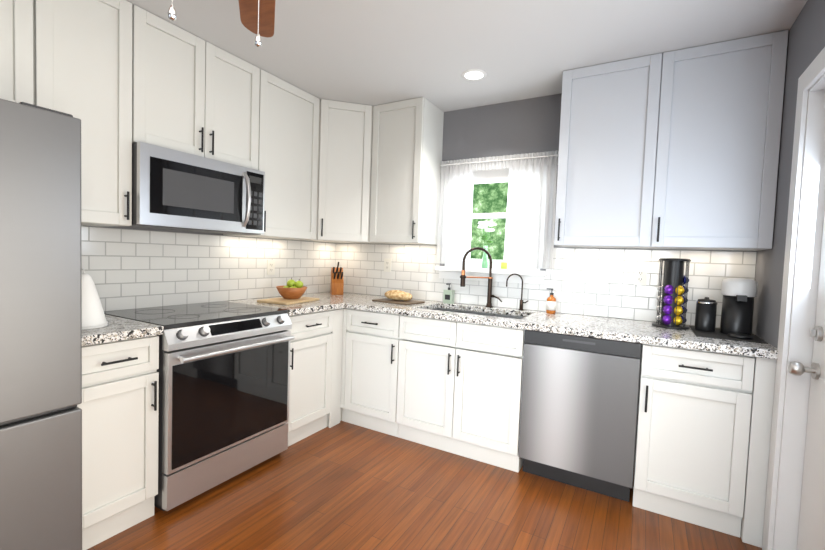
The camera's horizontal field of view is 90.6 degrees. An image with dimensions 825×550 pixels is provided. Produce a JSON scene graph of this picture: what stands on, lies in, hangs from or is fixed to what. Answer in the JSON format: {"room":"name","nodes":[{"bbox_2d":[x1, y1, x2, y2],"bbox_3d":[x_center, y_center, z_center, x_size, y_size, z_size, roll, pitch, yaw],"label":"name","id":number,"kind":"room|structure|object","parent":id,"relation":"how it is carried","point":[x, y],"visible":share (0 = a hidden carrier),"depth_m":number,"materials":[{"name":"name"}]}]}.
{"room":"kitchen","nodes":[
{"label":"kitchen","id":0,"kind":"room"},
{"bbox_2d":[81,225,328,300],"bbox_3d":[-1.877,-0.101,1.978,0.120,2.440,4.420,4,3,30],"label":"wall","id":1,"kind":"structure","parent":0,"point":[133,228],"depth_m":2.51,"materials":[{"name":"grey paint"}]},
{"bbox_2d":[0,0,318,239],"bbox_3d":[-1.475,-0.780,2.097,0.385,1.064,2.498,4,3,30],"label":"upper cabinet","id":2,"kind":"object","parent":1,"relation":"attached to","point":[118,78],"visible":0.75,"depth_m":2.03,"materials":[{"name":"white paint"}]},
{"bbox_2d":[122,142,264,234],"bbox_3d":[-1.285,-0.460,2.378,0.471,0.399,0.742,4,3,30],"label":"over-the-range microwave","id":3,"kind":"object","parent":2,"relation":"attached to","point":[172,189],"visible":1,"depth_m":2.20,"materials":[{"name":"grey metal"}]},
{"bbox_2d":[81,226,335,310],"bbox_3d":[-1.304,-0.046,2.862,0.008,0.456,2.302,4,3,30],"label":"tile backsplash","id":4,"kind":"structure","parent":1,"relation":"attached to","point":[124,269],"depth_m":2.63,"materials":[{"name":"white tile"}]},
{"bbox_2d":[267,260,274,274],"bbox_3d":[-1.106,-0.060,3.191,0.009,0.116,0.072,4,3,30],"label":"outlet","id":5,"kind":"object","parent":4,"relation":"attached to","point":[270,263],"depth_m":3.19,"materials":[{"name":"white plastic"}]},
{"bbox_2d":[87,420,761,549],"bbox_3d":[-0.416,1.236,1.249,3.520,0.060,4.540,4,3,30],"label":"floor","id":6,"kind":"structure","parent":0,"point":[342,485],"depth_m":2.04,"materials":[{"name":"brown wood"}]},
{"bbox_2d":[0,99,81,549],"bbox_3d":[-1.738,0.289,1.315,0.768,1.732,0.830,4,3,30],"label":"refrigerator","id":7,"kind":"object","parent":6,"relation":"on","point":[40,348],"visible":1,"depth_m":1.38,"materials":[{"name":"grey metal"}]},
{"bbox_2d":[77,335,158,549],"bbox_3d":[-1.540,0.698,1.907,0.617,0.876,0.354,4,3,30],"label":"base cabinet","id":8,"kind":"object","parent":6,"relation":"on","point":[119,405],"depth_m":1.77,"materials":[{"name":"white paint"}]},
{"bbox_2d":[82,314,163,345],"bbox_3d":[-1.513,0.241,1.879,0.643,0.039,0.363,4,3,30],"label":"countertop","id":9,"kind":"structure","parent":8,"relation":"on","point":[117,329],"depth_m":1.77,"materials":[{"name":"grey stone"}]},
{"bbox_2d":[82,269,107,329],"bbox_3d":[-1.445,0.101,1.788,0.176,0.254,0.176,4,3,30],"label":"appliance","id":10,"kind":"object","parent":9,"relation":"on","point":[93,315],"visible":0.42,"depth_m":1.77,"materials":[{"name":"white plastic"}]},
{"bbox_2d":[104,301,294,510],"bbox_3d":[-1.210,0.667,2.366,0.730,0.918,0.754,4,3,30],"label":"range","id":11,"kind":"object","parent":6,"relation":"on","point":[223,370],"visible":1,"depth_m":2.14,"materials":[{"name":"grey metal"}]},
{"bbox_2d":[287,308,342,446],"bbox_3d":[-0.930,0.670,2.979,0.617,0.876,0.577,4,3,30],"label":"base cabinet","id":12,"kind":"object","parent":6,"relation":"on","point":[316,348],"depth_m":2.83,"materials":[{"name":"white paint"}]},
{"bbox_2d":[227,296,345,315],"bbox_3d":[-0.909,0.214,2.924,0.660,0.039,0.523,4,3,30],"label":"countertop","id":13,"kind":"structure","parent":12,"relation":"on","point":[319,305],"depth_m":2.82,"materials":[{"name":"grey stone"}]},
{"bbox_2d":[257,297,318,304],"bbox_3d":[-0.899,0.184,2.982,0.260,0.016,0.380,3,3,22],"label":"cutting board","id":14,"kind":"object","parent":13,"relation":"on","point":[281,300],"visible":0.79,"depth_m":2.89,"materials":[{"name":"beige wood"}]},
{"bbox_2d":[276,286,306,298],"bbox_3d":[-0.891,0.130,3.010,0.224,0.088,0.224,4,3,30],"label":"fruit bowl","id":15,"kind":"object","parent":14,"relation":"on","point":[291,293],"visible":0.98,"depth_m":2.94,"materials":[{"name":"brown wood"}]},
{"bbox_2d":[283,278,302,287],"bbox_3d":[-0.882,0.078,3.014,0.140,0.119,0.122,4,3,30],"label":"apples","id":16,"kind":"object","parent":15,"relation":"in","point":[291,283],"visible":0.6,"depth_m":2.99,"materials":[{"name":"green food"}]},
{"bbox_2d":[340,308,447,439],"bbox_3d":[-0.146,0.687,3.199,0.565,0.876,0.617,4,3,30],"label":"base cabinet","id":17,"kind":"object","parent":6,"relation":"on","point":[392,384],"depth_m":2.85,"materials":[{"name":"white paint"}]},
{"bbox_2d":[302,292,777,358],"bbox_3d":[0.442,0.266,2.837,3.096,0.039,0.647,4,3,30],"label":"countertop","id":18,"kind":"structure","parent":17,"relation":"on","point":[617,329],"depth_m":2.40,"materials":[{"name":"grey stone"}]},
{"bbox_2d":[330,262,343,294],"bbox_3d":[-0.663,0.027,3.604,0.100,0.288,0.239,1,3,-15],"label":"knife block","id":19,"kind":"object","parent":18,"relation":"on","point":[337,284],"visible":1,"depth_m":3.56,"materials":[{"name":"brown wood"}]},
{"bbox_2d":[372,298,424,304],"bbox_3d":[-0.109,0.204,3.177,0.340,0.012,0.240,4,3,36],"label":"board","id":20,"kind":"object","parent":18,"relation":"on","point":[400,302],"visible":0.73,"depth_m":3.12,"materials":[{"name":"brown wood"}]},
{"bbox_2d":[385,290,411,300],"bbox_3d":[-0.113,0.158,3.180,0.235,0.080,0.127,4,3,30],"label":"bread loaf","id":21,"kind":"object","parent":20,"relation":"on","point":[397,295],"visible":1,"depth_m":3.13,"materials":[{"name":"beige food"}]},
{"bbox_2d":[443,283,454,303],"bbox_3d":[0.283,0.144,3.203,0.072,0.158,0.066,4,3,30],"label":"soap dispenser","id":22,"kind":"object","parent":18,"relation":"on","point":[448,295],"visible":1,"depth_m":3.19,"materials":[{"name":"glass"}]},
{"bbox_2d":[409,308,523,350],"bbox_3d":[0.425,0.390,2.860,0.802,0.210,0.460,4,3,30],"label":"undermount sink","id":23,"kind":"object","parent":18,"relation":"in","point":[482,313],"visible":0.02,"depth_m":3.03,"materials":[{"name":"silver metal"}]},
{"bbox_2d":[460,247,501,307],"bbox_3d":[0.515,0.017,3.009,0.297,0.446,0.184,4,3,30],"label":"pull-down faucet","id":24,"kind":"object","parent":18,"relation":"on","point":[490,296],"visible":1,"depth_m":3.02,"materials":[{"name":"brown metal"}]},
{"bbox_2d":[506,273,527,310],"bbox_3d":[0.753,0.121,2.916,0.152,0.263,0.094,4,3,30],"label":"tap","id":25,"kind":"object","parent":18,"relation":"on","point":[521,305],"visible":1,"depth_m":2.92,"materials":[{"name":"brown metal"}]},
{"bbox_2d":[546,288,555,313],"bbox_3d":[0.956,0.179,2.812,0.067,0.172,0.064,4,3,30],"label":"soap bottle","id":26,"kind":"object","parent":18,"relation":"on","point":[551,305],"visible":1,"depth_m":2.79,"materials":[{"name":"orange plastic"}]},
{"bbox_2d":[652,258,690,329],"bbox_3d":[1.522,0.103,2.389,0.192,0.402,0.192,4,3,30],"label":"pod carousel","id":27,"kind":"object","parent":18,"relation":"on","point":[671,308],"visible":1,"depth_m":2.35,"materials":[{"name":"black plastic"}]},
{"bbox_2d":[689,326,767,343],"bbox_3d":[1.684,0.317,2.205,0.285,0.003,0.400,4,3,30],"label":"mat","id":28,"kind":"object","parent":18,"relation":"on","point":[717,334],"visible":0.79,"depth_m":2.11,"materials":[{"name":"black rubber"}]},
{"bbox_2d":[694,297,716,331],"bbox_3d":[1.644,0.217,2.288,0.098,0.187,0.098,4,3,30],"label":"milk frother","id":29,"kind":"object","parent":28,"relation":"on","point":[705,314],"visible":1,"depth_m":2.25,"materials":[{"name":"black plastic"}]},
{"bbox_2d":[720,278,756,339],"bbox_3d":[1.732,0.168,2.166,0.150,0.302,0.292,4,3,30],"label":"machine","id":30,"kind":"object","parent":28,"relation":"on","point":[739,294],"visible":1,"depth_m":2.14,"materials":[{"name":"black plastic"}]},
{"bbox_2d":[518,330,641,501],"bbox_3d":[1.040,0.763,2.504,0.596,0.872,0.602,4,3,30],"label":"dishwasher","id":31,"kind":"object","parent":6,"relation":"on","point":[579,410],"visible":0.9,"depth_m":2.23,"materials":[{"name":"grey metal"}]},
{"bbox_2d":[632,344,759,543],"bbox_3d":[1.507,0.789,2.260,0.451,0.876,0.617,4,3,30],"label":"base cabinet","id":32,"kind":"object","parent":6,"relation":"on","point":[703,433],"depth_m":1.99,"materials":[{"name":"white paint"}]},
{"bbox_2d":[126,0,806,111],"bbox_3d":[-0.328,-1.259,1.133,3.520,0.060,4.540,4,3,30],"label":"ceiling","id":33,"kind":"structure","parent":0,"point":[372,52],"depth_m":2.16,"materials":[{"name":"white paint"}]},
{"bbox_2d":[167,0,275,46],"bbox_3d":[-0.402,-0.900,1.030,0.972,0.651,0.972,3,3,25],"label":"ceiling fan","id":34,"kind":"object","parent":33,"relation":"hanging from","point":[257,17],"visible":1,"depth_m":1.49,"materials":[{"name":"brown wood"}]},
{"bbox_2d":[461,69,486,80],"bbox_3d":[0.392,-1.269,2.595,0.164,0.004,0.164,4,3,30],"label":"recessed light","id":35,"kind":"object","parent":33,"relation":"in","point":[474,75],"visible":1,"depth_m":2.59,"materials":[{"name":"white paint"}]},
{"bbox_2d":[345,93,731,459],"bbox_3d":[0.644,-0.067,3.155,3.340,2.440,0.120,4,3,30],"label":"wall","id":36,"kind":"structure","parent":0,"point":[527,126],"depth_m":3.03,"materials":[{"name":"grey paint"}]},
{"bbox_2d":[286,99,385,243],"bbox_3d":[-0.589,-0.810,3.399,0.636,1.064,0.639,4,3,30],"label":"upper cabinet","id":37,"kind":"object","parent":36,"relation":"attached to","point":[344,169],"visible":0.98,"depth_m":3.17,"materials":[{"name":"white paint"}]},
{"bbox_2d":[435,266,546,284],"bbox_3d":[0.568,-0.001,3.090,0.860,0.100,0.079,4,3,30],"label":"window sill","id":38,"kind":"structure","parent":36,"relation":"attached to","point":[502,275],"depth_m":3.05,"materials":[{"name":"white"}]},
{"bbox_2d":[477,221,496,267],"bbox_3d":[0.552,-0.231,3.081,0.157,0.357,0.114,4,3,30],"label":"flower vase","id":39,"kind":"object","parent":38,"relation":"on","point":[482,225],"visible":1,"depth_m":3.08,"materials":[{"name":"green glass"}]},
{"bbox_2d":[501,262,506,268],"bbox_3d":[0.677,-0.070,3.021,0.048,0.050,0.047,4,3,30],"label":"candle jar","id":40,"kind":"object","parent":38,"relation":"on","point":[503,265],"visible":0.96,"depth_m":3.00,"materials":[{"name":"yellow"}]},
{"bbox_2d":[445,168,539,270],"bbox_3d":[0.631,-0.448,3.152,0.760,0.790,0.110,4,3,30],"label":"window","id":41,"kind":"structure","parent":36,"relation":"in","point":[499,175],"depth_m":3.13,"materials":[{"name":"white"}]},
{"bbox_2d":[436,150,558,268],"bbox_3d":[0.609,-0.474,3.058,0.908,0.820,0.063,4,3,30],"label":"curtain","id":42,"kind":"object","parent":36,"relation":"attached to","point":[530,223],"visible":0.98,"depth_m":2.97,"materials":[{"name":"white fabric"}]},
{"bbox_2d":[335,243,756,327],"bbox_3d":[0.609,0.010,3.103,3.100,0.456,0.008,4,3,30],"label":"tile backsplash","id":43,"kind":"structure","parent":36,"relation":"attached to","point":[414,273],"depth_m":2.82,"materials":[{"name":"white tile"}]},
{"bbox_2d":[384,258,390,271],"bbox_3d":[-0.218,-0.086,3.562,0.072,0.116,0.009,4,3,30],"label":"outlet","id":44,"kind":"object","parent":43,"relation":"attached to","point":[387,262],"depth_m":3.56,"materials":[{"name":"white plastic"}]},
{"bbox_2d":[634,267,646,285],"bbox_3d":[1.458,0.007,2.610,0.072,0.116,0.009,4,3,30],"label":"outlet","id":45,"kind":"object","parent":43,"relation":"attached to","point":[640,273],"depth_m":2.61,"materials":[{"name":"white plastic"}]},
{"bbox_2d":[752,0,824,347],"bbox_3d":[0.948,0.070,0.442,0.120,2.440,4.300,4,3,30],"label":"wall","id":46,"kind":"structure","parent":0,"point":[806,40],"depth_m":1.92,"materials":[{"name":"grey paint"}]},
{"bbox_2d":[762,47,824,549],"bbox_3d":[1.447,0.215,1.358,0.133,2.100,0.960,4,3,30],"label":"door frame","id":47,"kind":"structure","parent":46,"relation":"attached to","point":[805,219],"depth_m":1.71,"materials":[{"name":"white"}]},
{"bbox_2d":[788,209,824,549],"bbox_3d":[1.445,0.259,1.361,0.128,1.996,0.770,4,3,30],"label":"door","id":48,"kind":"structure","parent":46,"relation":"in","point":[811,531],"depth_m":1.61,"materials":[{"name":"white paint"}]},
{"label":"outside","id":49,"kind":"structure","parent":0,"visible":0},
{"bbox_2d":[470,182,507,259],"bbox_3d":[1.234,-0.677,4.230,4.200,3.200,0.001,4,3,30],"label":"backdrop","id":50,"kind":"structure","parent":49,"point":[489,197],"depth_m":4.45,"materials":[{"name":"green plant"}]}
]}

